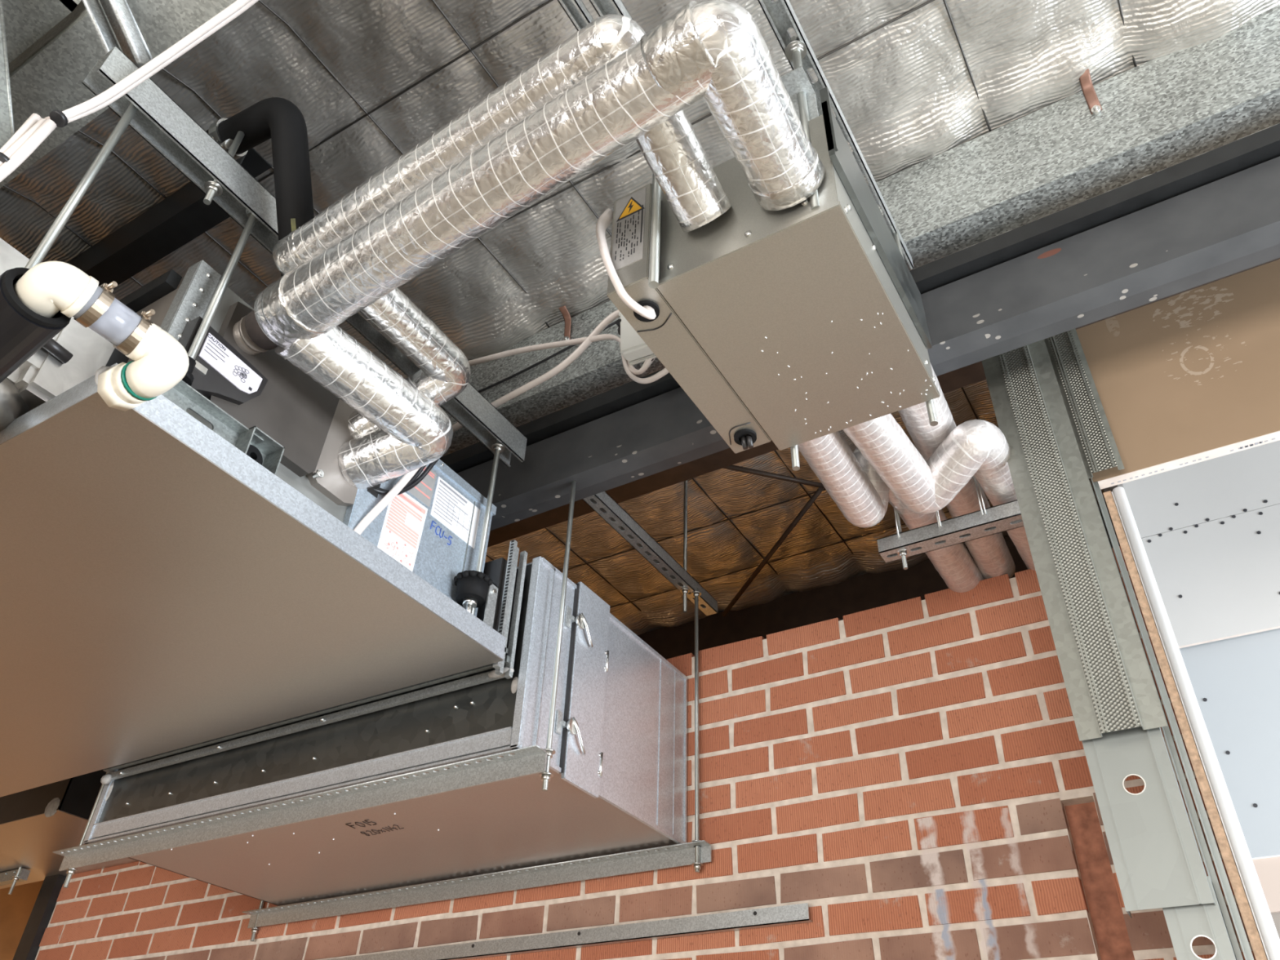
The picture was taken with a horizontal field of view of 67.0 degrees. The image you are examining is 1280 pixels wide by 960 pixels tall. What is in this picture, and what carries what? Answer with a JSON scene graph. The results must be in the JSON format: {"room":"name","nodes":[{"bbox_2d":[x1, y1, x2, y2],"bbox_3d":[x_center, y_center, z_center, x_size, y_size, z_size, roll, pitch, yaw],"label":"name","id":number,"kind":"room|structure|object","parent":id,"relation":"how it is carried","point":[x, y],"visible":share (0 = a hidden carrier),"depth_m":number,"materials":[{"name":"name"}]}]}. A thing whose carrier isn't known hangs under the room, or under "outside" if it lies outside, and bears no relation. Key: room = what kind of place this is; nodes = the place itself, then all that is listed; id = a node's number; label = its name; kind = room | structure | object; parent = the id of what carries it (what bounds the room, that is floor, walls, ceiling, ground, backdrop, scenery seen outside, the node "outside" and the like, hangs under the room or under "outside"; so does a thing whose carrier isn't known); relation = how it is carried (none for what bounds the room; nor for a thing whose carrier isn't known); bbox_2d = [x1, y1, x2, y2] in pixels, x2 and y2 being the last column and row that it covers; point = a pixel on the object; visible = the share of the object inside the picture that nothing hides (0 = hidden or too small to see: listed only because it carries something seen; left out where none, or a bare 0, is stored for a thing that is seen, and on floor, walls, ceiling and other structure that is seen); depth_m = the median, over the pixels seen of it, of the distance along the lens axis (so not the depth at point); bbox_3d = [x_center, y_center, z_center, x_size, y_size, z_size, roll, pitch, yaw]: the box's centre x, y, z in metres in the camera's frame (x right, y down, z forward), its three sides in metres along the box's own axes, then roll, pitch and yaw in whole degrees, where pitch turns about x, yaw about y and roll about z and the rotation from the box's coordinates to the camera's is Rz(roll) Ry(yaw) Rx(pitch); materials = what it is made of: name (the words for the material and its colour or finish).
{"room":"ceiling plenum space","nodes":[
{"label":"ceiling plenum space","id":0,"kind":"room"},
{"bbox_2d":[0,880,44,959],"bbox_3d":[-5.051,2.151,3.688,0.150,4.000,12.000,-19,-43,25],"label":"wall","id":1,"kind":"structure","parent":0,"point":[16,908],"depth_m":5.80,"materials":[{"name":"orange wood"}]},
{"bbox_2d":[205,97,314,276],"bbox_3d":[-0.771,-0.548,2.013,0.246,0.478,0.293,-19,-43,25],"label":"insulated pipe","id":2,"kind":"object","parent":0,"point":[277,119],"visible":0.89,"depth_m":1.98,"materials":[{"name":"plastic"}]},
{"bbox_2d":[208,118,248,159],"bbox_3d":[-0.879,-0.740,2.094,0.060,0.132,0.092,-19,-43,25],"label":"clamp","id":3,"kind":"object","parent":2,"relation":"attached to","point":[213,131],"visible":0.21,"depth_m":2.06,"materials":[{"name":"metal"}]},
{"bbox_2d":[81,45,527,466],"bbox_3d":[-0.660,-0.417,2.193,0.052,0.082,1.275,-19,-43,25],"label":"channel","id":4,"kind":"object","parent":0,"point":[158,119],"visible":0.46,"depth_m":1.94,"materials":[{"name":"metal"}]},
{"bbox_2d":[24,102,137,268],"bbox_3d":[-0.952,-0.522,1.669,0.016,0.610,0.016,-19,-43,25],"label":"rod","id":5,"kind":"object","parent":4,"relation":"hanging from","point":[57,226],"visible":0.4,"depth_m":1.64,"materials":[{"name":"metal"}]},
{"bbox_2d":[82,0,152,67],"bbox_3d":[-1.048,-0.974,1.851,0.068,0.356,0.333,-27,-46,32],"label":"channel","id":6,"kind":"object","parent":4,"relation":"attached to","point":[132,43],"visible":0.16,"depth_m":1.84,"materials":[{"name":"metal"}]},
{"bbox_2d":[187,208,259,359],"bbox_3d":[-0.803,-0.404,1.886,0.038,0.500,0.037,-19,-43,25],"label":"rod","id":7,"kind":"object","parent":4,"relation":"hanging from","point":[197,341],"visible":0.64,"depth_m":1.85,"materials":[{"name":"metal"}]},
{"bbox_2d":[203,130,244,204],"bbox_3d":[-0.845,-0.638,1.967,0.035,0.235,0.034,-19,-43,25],"label":"rod","id":8,"kind":"object","parent":4,"relation":"attached to","point":[213,188],"visible":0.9,"depth_m":1.92,"materials":[{"name":"metal"}]},
{"bbox_2d":[204,180,222,196],"bbox_3d":[-0.848,-0.579,1.922,0.035,0.002,0.034,-19,-43,25],"label":"washer","id":9,"kind":"object","parent":8,"relation":"in","point":[214,186],"depth_m":1.91,"materials":[{"name":"metal"}]},
{"bbox_2d":[471,440,504,615],"bbox_3d":[-0.379,0.083,2.401,0.035,0.610,0.034,-19,-43,25],"label":"rod","id":10,"kind":"object","parent":4,"relation":"hanging from","point":[497,447],"visible":0.77,"depth_m":2.41,"materials":[{"name":"metal"}]},
{"bbox_2d":[0,238,134,431],"bbox_3d":[-2.073,-0.205,1.815,1.930,0.355,1.150,-19,-43,25],"label":"metal box","id":11,"kind":"object","parent":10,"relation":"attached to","point":[73,356],"visible":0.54,"depth_m":1.69,"materials":[{"name":"metal"}]},
{"bbox_2d":[0,267,71,382],"bbox_3d":[-1.055,-0.168,1.490,0.430,0.195,0.106,-21,-44,27],"label":"pipe sleeve","id":12,"kind":"object","parent":11,"relation":"attached to","point":[24,331],"visible":0.62,"depth_m":1.41,"materials":[{"name":"black plastic"}]},
{"bbox_2d":[13,261,189,411],"bbox_3d":[-0.816,-0.224,1.462,0.148,0.126,0.241,-19,-43,25],"label":"drain pipe","id":13,"kind":"object","parent":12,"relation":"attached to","point":[160,362],"visible":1,"depth_m":1.46,"materials":[{"name":"beige plastic"}]},
{"bbox_2d":[97,362,146,411],"bbox_3d":[-0.799,-0.150,1.514,0.062,0.074,0.073,-19,-43,25],"label":"socket","id":14,"kind":"object","parent":13,"relation":"attached to","point":[116,386],"depth_m":1.49,"materials":[{"name":"beige plastic"}]},
{"bbox_2d":[178,315,268,404],"bbox_3d":[-0.799,-0.195,1.829,0.041,0.150,0.173,-19,-43,25],"label":"switch","id":15,"kind":"object","parent":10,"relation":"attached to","point":[224,372],"depth_m":1.82,"materials":[{"name":"plastic"}]},
{"bbox_2d":[0,260,506,797],"bbox_3d":[-1.474,0.253,2.429,2.161,0.495,1.039,-19,-43,25],"label":"air conditioning unit","id":16,"kind":"object","parent":10,"relation":"hanging from","point":[188,565],"visible":0.94,"depth_m":2.00,"materials":[{"name":"metal"}]},
{"bbox_2d":[274,325,453,489],"bbox_3d":[-0.596,-0.147,2.004,0.257,0.189,0.417,-19,-43,25],"label":"pipe","id":17,"kind":"object","parent":16,"relation":"attached to","point":[413,432],"visible":0.93,"depth_m":1.99,"materials":[{"name":"metal"}]},
{"bbox_2d":[100,539,527,784],"bbox_3d":[-0.957,0.533,2.644,1.540,0.349,0.078,-19,-43,25],"label":"flange","id":18,"kind":"object","parent":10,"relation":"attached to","point":[504,575],"visible":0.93,"depth_m":2.39,"materials":[{"name":"grey metal"}]},
{"bbox_2d":[353,467,419,534],"bbox_3d":[-0.539,0.021,2.126,0.151,0.345,0.025,18,-41,-20],"label":"cable","id":19,"kind":"object","parent":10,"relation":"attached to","point":[391,495],"visible":0.72,"depth_m":2.09,"materials":[{"name":"white plastic"}]},
{"bbox_2d":[373,457,439,495],"bbox_3d":[-0.528,-0.025,2.201,0.163,0.200,0.047,18,-40,-19],"label":"cable","id":20,"kind":"object","parent":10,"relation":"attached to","point":[413,482],"visible":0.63,"depth_m":2.20,"materials":[{"name":"black plastic"}]},
{"bbox_2d":[347,287,471,439],"bbox_3d":[-0.579,-0.248,2.056,0.298,0.204,0.390,-19,-43,25],"label":"pipe","id":21,"kind":"object","parent":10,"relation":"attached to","point":[444,373],"visible":0.6,"depth_m":2.05,"materials":[{"name":"metal"}]},
{"bbox_2d":[491,443,504,451],"bbox_3d":[-0.371,-0.084,2.531,0.035,0.002,0.034,-19,-43,25],"label":"washer","id":22,"kind":"object","parent":10,"relation":"in","point":[496,446],"depth_m":2.52,"materials":[{"name":"metal"}]},
{"bbox_2d":[0,0,1279,635],"bbox_3d":[-0.456,-0.800,2.506,10.460,0.097,12.000,-19,-43,25],"label":"ceiling","id":23,"kind":"structure","parent":0,"point":[904,91],"depth_m":2.43,"materials":[{"name":"metal"}]},
{"bbox_2d":[0,0,81,64],"bbox_3d":[-2.235,-1.067,2.076,1.840,0.195,1.100,-19,-43,25],"label":"duct","id":24,"kind":"object","parent":23,"relation":"attached to","point":[26,21],"visible":1,"depth_m":2.01,"materials":[{"name":"silver metal"}]},
{"bbox_2d":[0,1,14,148],"bbox_3d":[-1.551,-0.809,1.708,0.771,0.610,0.696,-19,-43,25],"label":"duct","id":25,"kind":"object","parent":24,"relation":"attached to","point":[6,118],"visible":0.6,"depth_m":1.65,"materials":[{"name":"metal"}]},
{"bbox_2d":[0,0,236,187],"bbox_3d":[-0.853,-1.068,1.965,10.300,0.240,0.152,-19,-43,25],"label":"purlin","id":26,"kind":"object","parent":23,"relation":"attached to","point":[48,76],"visible":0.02,"depth_m":2.04,"materials":[{"name":"silver metal"}]},
{"bbox_2d":[49,0,258,127],"bbox_3d":[-0.476,-0.884,1.584,1.039,0.499,0.116,-15,-41,21],"label":"cable","id":27,"kind":"object","parent":26,"relation":"attached to","point":[111,95],"visible":1,"depth_m":1.76,"materials":[{"name":"white plastic"}]},
{"bbox_2d":[0,113,57,182],"bbox_3d":[-1.329,-0.671,1.204,0.075,0.466,1.022,-28,-47,33],"label":"cable","id":28,"kind":"object","parent":27,"relation":"attached to","point":[35,129],"visible":0.98,"depth_m":1.55,"materials":[{"name":"white plastic"}]},
{"bbox_2d":[557,0,594,31],"bbox_3d":[-0.258,-1.051,1.702,0.030,0.030,0.665,-19,-43,25],"label":"channel","id":29,"kind":"object","parent":26,"relation":"attached to","point":[576,11],"visible":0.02,"depth_m":1.88,"materials":[{"name":"metal"}]},
{"bbox_2d":[589,0,633,20],"bbox_3d":[-0.200,-1.063,1.692,0.041,0.041,0.700,-19,-43,25],"label":"channel","id":30,"kind":"object","parent":26,"relation":"attached to","point":[602,7],"visible":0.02,"depth_m":1.88,"materials":[{"name":"metal"}]},
{"bbox_2d":[757,0,914,269],"bbox_3d":[0.251,-0.867,1.774,0.043,0.041,1.385,-19,-43,25],"label":"channel","id":31,"kind":"object","parent":26,"relation":"hanging from","point":[780,15],"visible":0.54,"depth_m":1.88,"materials":[{"name":"metal"}]},
{"bbox_2d":[606,66,939,453],"bbox_3d":[0.255,-0.374,1.814,0.423,0.383,0.545,-19,-43,25],"label":"box","id":32,"kind":"object","parent":31,"relation":"hanging from","point":[797,324],"visible":0.97,"depth_m":1.69,"materials":[{"name":"metal"}]},
{"bbox_2d":[272,13,731,275],"bbox_3d":[-0.290,-0.470,1.744,0.854,0.222,0.348,-19,-43,25],"label":"pipe","id":33,"kind":"object","parent":32,"relation":"attached to","point":[673,150],"visible":0.6,"depth_m":1.60,"materials":[{"name":"metal"}]},
{"bbox_2d":[253,0,824,347],"bbox_3d":[-0.244,-0.451,1.656,1.054,0.151,0.336,-18,-42,24],"label":"pipe","id":34,"kind":"object","parent":32,"relation":"attached to","point":[715,51],"visible":1,"depth_m":1.50,"materials":[{"name":"metal"}]},
{"bbox_2d":[595,208,656,319],"bbox_3d":[-0.023,-0.389,1.690,0.117,0.304,0.071,9,-38,-9],"label":"cable","id":35,"kind":"object","parent":32,"relation":"hanging from","point":[606,219],"visible":0.99,"depth_m":1.63,"materials":[{"name":"white plastic"}]},
{"bbox_2d":[615,311,668,383],"bbox_3d":[0.037,-0.388,2.438,0.227,0.322,0.066,-19,-43,25],"label":"junction box","id":36,"kind":"object","parent":32,"relation":"attached to","point":[633,350],"visible":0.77,"depth_m":2.40,"materials":[{"name":"white plastic"}]},
{"bbox_2d":[452,309,619,432],"bbox_3d":[-0.275,-0.291,2.607,0.685,0.191,0.030,-19,-43,25],"label":"cable","id":37,"kind":"object","parent":36,"relation":"attached to","point":[610,318],"visible":0.62,"depth_m":2.56,"materials":[{"name":"white plastic"}]},
{"bbox_2d":[468,333,620,366],"bbox_3d":[-0.270,-0.326,2.619,0.703,0.260,0.026,-18,-42,24],"label":"cable","id":38,"kind":"object","parent":36,"relation":"attached to","point":[603,336],"visible":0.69,"depth_m":2.65,"materials":[{"name":"white plastic"}]},
{"bbox_2d":[648,173,662,288],"bbox_3d":[0.035,-0.625,1.825,0.017,0.772,0.017,-19,-43,25],"label":"rod","id":39,"kind":"object","parent":32,"relation":"attached to","point":[654,262],"visible":0.34,"depth_m":1.66,"materials":[{"name":"metal"}]},
{"bbox_2d":[791,444,799,471],"bbox_3d":[0.320,-0.257,2.102,0.015,0.594,0.015,-19,-43,25],"label":"rod","id":40,"kind":"object","parent":32,"relation":"attached to","point":[794,450],"visible":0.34,"depth_m":1.93,"materials":[{"name":"metal"}]},
{"bbox_2d":[797,431,984,592],"bbox_3d":[0.596,0.042,2.365,0.165,0.221,1.011,-24,-45,30],"label":"pipe","id":41,"kind":"object","parent":32,"relation":"attached to","point":[862,496],"visible":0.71,"depth_m":2.27,"materials":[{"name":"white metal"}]},
{"bbox_2d":[842,413,1035,570],"bbox_3d":[0.757,0.004,2.269,0.266,0.172,1.011,-22,-44,28],"label":"pipe","id":42,"kind":"object","parent":32,"relation":"attached to","point":[978,448],"visible":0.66,"depth_m":2.15,"materials":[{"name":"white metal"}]},
{"bbox_2d":[876,499,1024,563],"bbox_3d":[0.747,0.126,2.325,0.345,0.041,0.052,-19,-43,25],"label":"channel","id":43,"kind":"object","parent":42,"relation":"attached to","point":[1005,517],"visible":0.95,"depth_m":2.31,"materials":[{"name":"metal"}]},
{"bbox_2d":[893,506,939,537],"bbox_3d":[0.676,0.068,2.381,0.104,0.149,0.003,-19,-43,25],"label":"clip","id":44,"kind":"object","parent":43,"relation":"attached to","point":[893,507],"visible":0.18,"depth_m":2.37,"materials":[{"name":"metal"}]},
{"bbox_2d":[937,476,983,526],"bbox_3d":[0.764,0.037,2.337,0.104,0.149,0.003,-19,-43,25],"label":"clip","id":45,"kind":"object","parent":43,"relation":"attached to","point":[975,482],"visible":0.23,"depth_m":2.31,"materials":[{"name":"metal"}]},
{"bbox_2d":[897,364,1015,579],"bbox_3d":[0.738,-0.044,2.323,0.111,0.136,1.001,-17,-42,23],"label":"pipe","id":46,"kind":"object","parent":32,"relation":"attached to","point":[991,554],"visible":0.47,"depth_m":2.36,"materials":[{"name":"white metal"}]},
{"bbox_2d":[785,35,819,209],"bbox_3d":[0.286,-0.631,1.679,0.041,0.525,0.040,-19,-43,25],"label":"rod","id":47,"kind":"object","parent":31,"relation":"hanging from","point":[796,50],"visible":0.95,"depth_m":1.71,"materials":[{"name":"metal"}]},
{"bbox_2d":[785,40,807,61],"bbox_3d":[0.293,-0.805,1.815,0.041,0.002,0.040,-19,-43,25],"label":"washer","id":48,"kind":"object","parent":47,"relation":"in","point":[793,46],"depth_m":1.81,"materials":[{"name":"metal"}]},
{"bbox_2d":[890,221,937,426],"bbox_3d":[0.558,-0.339,1.984,0.015,0.594,0.015,-19,-43,25],"label":"rod","id":49,"kind":"object","parent":31,"relation":"hanging from","point":[930,405],"visible":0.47,"depth_m":1.82,"materials":[{"name":"metal"}]},
{"bbox_2d":[66,147,271,285],"bbox_3d":[-3.010,-0.072,3.446,4.760,0.145,0.075,-19,-43,25],"label":"purlin","id":50,"kind":"object","parent":23,"relation":"attached to","point":[181,217],"visible":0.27,"depth_m":2.54,"materials":[{"name":"black paint"}]},
{"bbox_2d":[250,900,264,941],"bbox_3d":[-1.294,1.007,3.715,0.031,1.415,0.030,-19,-43,25],"label":"rod","id":51,"kind":"object","parent":23,"relation":"hanging from","point":[255,930],"visible":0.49,"depth_m":3.30,"materials":[{"name":"metal"}]},
{"bbox_2d":[3,0,1155,611],"bbox_3d":[0.421,-0.395,3.000,9.400,0.052,7.000,-19,-43,25],"label":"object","id":52,"kind":"object","parent":23,"relation":"attached to","point":[260,1],"visible":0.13,"depth_m":2.48,"materials":[{"name":"metal"}]},
{"bbox_2d":[680,480,689,613],"bbox_3d":[0.151,0.151,3.218,0.031,0.660,0.030,-19,-43,25],"label":"rod","id":53,"kind":"object","parent":23,"relation":"hanging from","point":[684,591],"visible":0.89,"depth_m":3.17,"materials":[{"name":"metal"}]},
{"bbox_2d":[582,491,717,616],"bbox_3d":[0.028,0.207,2.923,0.043,0.043,0.810,-19,-43,25],"label":"channel","id":54,"kind":"object","parent":53,"relation":"hanging from","point":[602,504],"visible":0.86,"depth_m":2.90,"materials":[{"name":"metal"}]},
{"bbox_2d":[538,480,576,791],"bbox_3d":[-0.191,0.323,2.357,0.031,0.880,0.030,-19,-43,25],"label":"rod","id":55,"kind":"object","parent":54,"relation":"hanging from","point":[545,776],"visible":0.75,"depth_m":2.29,"materials":[{"name":"metal"}]},
{"bbox_2d":[538,772,553,777],"bbox_3d":[-0.204,0.644,2.108,0.031,0.002,0.030,-19,-43,25],"label":"washer","id":56,"kind":"object","parent":55,"relation":"in","point":[543,775],"depth_m":2.10,"materials":[{"name":"metal"}]},
{"bbox_2d":[543,748,555,754],"bbox_3d":[-0.203,0.602,2.140,0.031,0.002,0.030,-19,-43,25],"label":"washer","id":57,"kind":"object","parent":55,"relation":"in","point":[549,751],"depth_m":2.13,"materials":[{"name":"metal"}]},
{"bbox_2d":[691,587,702,872],"bbox_3d":[0.166,0.691,2.819,0.031,0.870,0.030,-19,-43,25],"label":"rod","id":58,"kind":"object","parent":54,"relation":"hanging from","point":[697,865],"visible":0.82,"depth_m":2.77,"materials":[{"name":"metal"}]},
{"bbox_2d":[242,840,711,928],"bbox_3d":[-0.588,1.247,2.940,1.795,0.045,0.042,-19,-43,25],"label":"support rail","id":59,"kind":"object","parent":58,"relation":"hanging from","point":[667,856],"visible":1,"depth_m":2.88,"materials":[{"name":"metal"}]},
{"bbox_2d":[721,486,823,616],"bbox_3d":[0.487,0.296,3.688,0.018,0.018,0.922,12,-39,-13],"label":"rod","id":60,"kind":"object","parent":23,"relation":"attached to","point":[820,490],"visible":1,"depth_m":3.63,"materials":[{"name":"brown metal"}]},
{"bbox_2d":[440,4,1279,456],"bbox_3d":[-0.179,-0.358,2.825,10.300,0.264,0.088,-19,-43,25],"label":"purlin","id":61,"kind":"object","parent":23,"relation":"attached to","point":[1157,114],"visible":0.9,"depth_m":2.22,"materials":[{"name":"metal"}]},
{"bbox_2d":[440,320,616,408],"bbox_3d":[-0.402,-0.322,2.881,1.451,0.072,0.018,-20,-43,26],"label":"cable","id":62,"kind":"object","parent":61,"relation":"attached to","point":[614,322],"visible":0.38,"depth_m":2.82,"materials":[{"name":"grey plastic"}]},
{"bbox_2d":[558,306,571,340],"bbox_3d":[-0.221,-0.455,2.832,0.025,0.109,0.052,-15,-41,22],"label":"strap","id":63,"kind":"object","parent":61,"relation":"attached to","point":[563,309],"visible":0.88,"depth_m":2.85,"materials":[{"name":"metal"}]},
{"bbox_2d":[1079,68,1102,115],"bbox_3d":[1.030,-0.887,2.210,0.025,0.109,0.052,-15,-41,22],"label":"strap","id":64,"kind":"object","parent":61,"relation":"attached to","point":[1087,88],"visible":1,"depth_m":2.23,"materials":[{"name":"metal"}]},
{"bbox_2d":[637,509,1119,659],"bbox_3d":[0.733,0.615,3.983,10.300,0.325,0.120,-19,-43,25],"label":"roof beam","id":65,"kind":"structure","parent":23,"relation":"attached to","point":[867,591],"depth_m":4.00,"materials":[{"name":"brown metal"}]},
{"bbox_2d":[487,257,1279,546],"bbox_3d":[0.115,-0.086,3.228,10.300,0.185,0.080,-19,-43,25],"label":"roof beam","id":66,"kind":"structure","parent":23,"relation":"attached to","point":[973,373],"depth_m":3.17,"materials":[{"name":"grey metal"}]},
{"bbox_2d":[722,464,825,488],"bbox_3d":[0.473,-0.012,3.317,0.593,0.018,0.018,11,-39,-11],"label":"rod","id":67,"kind":"object","parent":66,"relation":"attached to","point":[735,468],"visible":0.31,"depth_m":3.31,"materials":[{"name":"brown metal"}]},
{"bbox_2d":[895,510,908,569],"bbox_3d":[0.656,-0.128,2.600,0.028,0.865,0.027,-19,-43,25],"label":"rod","id":68,"kind":"object","parent":23,"relation":"hanging from","point":[903,553],"visible":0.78,"depth_m":2.36,"materials":[{"name":"metal"}]},
{"bbox_2d":[897,549,908,555],"bbox_3d":[0.643,0.177,2.364,0.028,0.002,0.027,-19,-43,25],"label":"washer","id":69,"kind":"object","parent":68,"relation":"in","point":[903,552],"depth_m":2.36,"materials":[{"name":"metal"}]},
{"bbox_2d":[35,546,1255,959],"bbox_3d":[-0.602,2.010,2.470,4.284,3.019,0.112,-19,-43,25],"label":"wall","id":70,"kind":"structure","parent":0,"point":[914,773],"depth_m":2.51,"materials":[{"name":"red brick"}]},
{"bbox_2d":[13,874,66,959],"bbox_3d":[-2.459,2.363,3.643,0.097,3.780,0.190,-19,-43,25],"label":"trim","id":71,"kind":"structure","parent":70,"relation":"attached to","point":[28,948],"depth_m":3.97,"materials":[{"name":"black paint"}]},
{"bbox_2d":[0,768,137,888],"bbox_3d":[-2.789,1.478,4.119,2.050,0.361,0.531,-19,-43,25],"label":"duct","id":72,"kind":"object","parent":70,"relation":"attached to","point":[36,823],"visible":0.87,"depth_m":3.59,"materials":[{"name":"metal"}]},
{"bbox_2d":[0,868,31,885],"bbox_3d":[-3.032,1.796,4.231,1.150,0.040,0.042,-19,-43,25],"label":"support rail","id":73,"kind":"object","parent":72,"relation":"attached to","point":[6,877],"visible":1,"depth_m":4.00,"materials":[{"name":"metal"}]},
{"bbox_2d":[8,866,22,894],"bbox_3d":[-2.558,1.450,4.121,0.031,0.600,0.030,-19,-43,25],"label":"rod","id":74,"kind":"object","parent":73,"relation":"attached to","point":[15,879],"visible":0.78,"depth_m":3.96,"materials":[{"name":"metal"}]},
{"bbox_2d":[83,555,687,906],"bbox_3d":[-0.723,0.822,2.861,1.602,0.530,0.761,-19,-43,25],"label":"duct","id":75,"kind":"object","parent":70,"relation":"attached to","point":[618,784],"visible":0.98,"depth_m":2.56,"materials":[{"name":"metal"}]},
{"bbox_2d":[325,902,812,959],"bbox_3d":[-0.353,1.317,2.734,1.792,0.039,0.023,-19,-43,25],"label":"wall rail","id":76,"kind":"object","parent":70,"relation":"attached to","point":[797,913],"visible":1,"depth_m":2.58,"materials":[{"name":"metal"}]},
{"bbox_3d":[2.390,2.275,3.238,0.012,3.740,4.570,-19,-43,25],"label":"wall partition","id":77,"kind":"structure","parent":0,"visible":0},
{"bbox_2d":[1103,440,1279,538],"bbox_3d":[2.534,-0.264,2.762,2.260,0.348,0.014,-19,-43,25],"label":"board","id":78,"kind":"object","parent":77,"relation":"attached to","point":[1247,480],"visible":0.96,"depth_m":3.08,"materials":[{"name":"white"}]},
{"bbox_2d":[1111,486,1279,959],"bbox_3d":[1.100,1.267,1.361,0.026,2.942,0.337,-19,-43,25],"label":"bead","id":79,"kind":"object","parent":77,"relation":"attached to","point":[1264,922],"visible":1,"depth_m":1.79},
{"bbox_2d":[1141,503,1279,648],"bbox_3d":[2.522,0.028,2.535,2.260,0.390,0.014,-19,-43,25],"label":"board","id":80,"kind":"object","parent":77,"relation":"attached to","point":[1218,580],"visible":0.88,"depth_m":2.92,"materials":[{"name":"white"}]},
{"bbox_2d":[1179,628,1279,859],"bbox_3d":[2.513,0.435,2.258,2.280,0.611,0.014,-19,-43,25],"label":"board","id":81,"kind":"object","parent":77,"relation":"attached to","point":[1235,682],"visible":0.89,"depth_m":2.70,"materials":[{"name":"white"}]},
{"bbox_2d":[1252,856,1279,913],"bbox_3d":[2.506,0.732,2.038,2.280,0.130,0.012,-19,-43,25],"label":"board","id":82,"kind":"object","parent":77,"relation":"attached to","point":[1268,869],"visible":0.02,"depth_m":2.48,"materials":[{"name":"beige"}]},
{"bbox_2d":[1271,912,1279,939],"bbox_3d":[2.491,1.219,1.671,2.280,1.090,0.012,-19,-43,25],"label":"board","id":83,"kind":"object","parent":77,"relation":"attached to","point":[1275,916],"visible":0.02,"depth_m":2.44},
{"bbox_3d":[-0.392,2.136,0.078,12.000,0.100,14.000,-19,-43,25],"label":"floor","id":84,"kind":"structure","parent":0,"visible":0},
{"bbox_2d":[1088,478,1244,959],"bbox_3d":[0.937,1.158,1.231,0.011,2.945,0.045,-19,-43,25],"label":"track","id":85,"kind":"object","parent":84,"relation":"on","point":[1191,809],"visible":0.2,"depth_m":1.67,"materials":[{"name":"metal"}]},
{"bbox_2d":[1090,478,1253,959],"bbox_3d":[0.960,1.165,1.239,0.011,2.945,0.045,-19,-43,25],"label":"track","id":86,"kind":"object","parent":84,"relation":"on","point":[1213,847],"visible":1,"depth_m":1.77,"materials":[{"name":"metal"}]},
{"bbox_2d":[1044,328,1124,478],"bbox_3d":[1.019,-0.209,2.250,0.076,0.482,0.020,-19,-43,25],"label":"stud","id":87,"kind":"object","parent":86,"relation":"attached to","point":[1095,442],"visible":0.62,"depth_m":2.22,"materials":[{"name":"metal"}]},
{"bbox_2d":[1075,259,1279,489],"bbox_3d":[1.730,-0.408,1.945,1.655,0.455,0.033,-19,-43,25],"label":"board","id":88,"kind":"object","parent":86,"relation":"attached to","point":[1192,376],"visible":0.98,"depth_m":2.17,"materials":[{"name":"brown paper"}]},
{"bbox_2d":[1102,490,1267,959],"bbox_3d":[1.081,1.274,1.371,0.016,2.942,0.325,-19,-43,25],"label":"plasterboard edge","id":89,"kind":"object","parent":84,"relation":"on","point":[1260,953],"visible":0.8,"depth_m":1.80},
{"bbox_2d":[1162,875,1235,959],"bbox_3d":[0.874,1.497,0.973,0.082,2.090,0.049,-19,-43,25],"label":"stud","id":90,"kind":"object","parent":84,"relation":"on","point":[1187,923],"visible":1,"depth_m":1.55,"materials":[{"name":"metal"}]},
{"bbox_2d":[1081,726,1215,918],"bbox_3d":[0.879,0.559,1.703,0.132,0.375,0.049,-19,-43,25],"label":"stud","id":91,"kind":"object","parent":90,"relation":"attached to","point":[1158,864],"visible":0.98,"depth_m":1.66,"materials":[{"name":"metal"}]},
{"bbox_2d":[981,339,1167,741],"bbox_3d":[0.879,0.046,2.046,0.148,1.025,0.022,-19,-43,25],"label":"stud","id":92,"kind":"object","parent":91,"relation":"attached to","point":[1109,685],"visible":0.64,"depth_m":1.96,"materials":[{"name":"metal"}]},
{"bbox_3d":[3.973,-0.966,-0.802,0.150,4.000,12.000,-19,-43,25],"label":"wall","id":93,"kind":"structure","parent":0,"visible":0},
{"bbox_2d":[457,156,1279,530],"bbox_3d":[-0.151,-0.051,2.669,10.300,0.178,0.100,-19,-43,25],"label":"steel beam","id":94,"kind":"structure","parent":93,"relation":"attached to","point":[1230,224],"depth_m":2.12,"materials":[{"name":"metal"}]},
{"bbox_2d":[62,771,110,888],"bbox_3d":[-1.646,0.841,3.052,0.031,0.850,0.030,-19,-43,25],"label":"rod","id":95,"kind":"object","parent":94,"relation":"hanging from","point":[70,872],"visible":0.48,"depth_m":2.88,"materials":[{"name":"metal"}]},
{"bbox_2d":[53,744,547,871],"bbox_3d":[-0.963,0.860,2.462,1.750,0.045,0.042,-19,-43,25],"label":"support rail","id":96,"kind":"object","parent":95,"relation":"hanging from","point":[530,760],"visible":1,"depth_m":2.39,"materials":[{"name":"metal"}]},
{"bbox_2d":[440,123,1279,473],"bbox_3d":[-0.170,-0.181,2.720,10.300,0.068,0.072,-19,-43,25],"label":"flange","id":97,"kind":"object","parent":94,"relation":"on","point":[1262,146],"visible":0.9,"depth_m":2.16,"materials":[{"name":"grey metal"}]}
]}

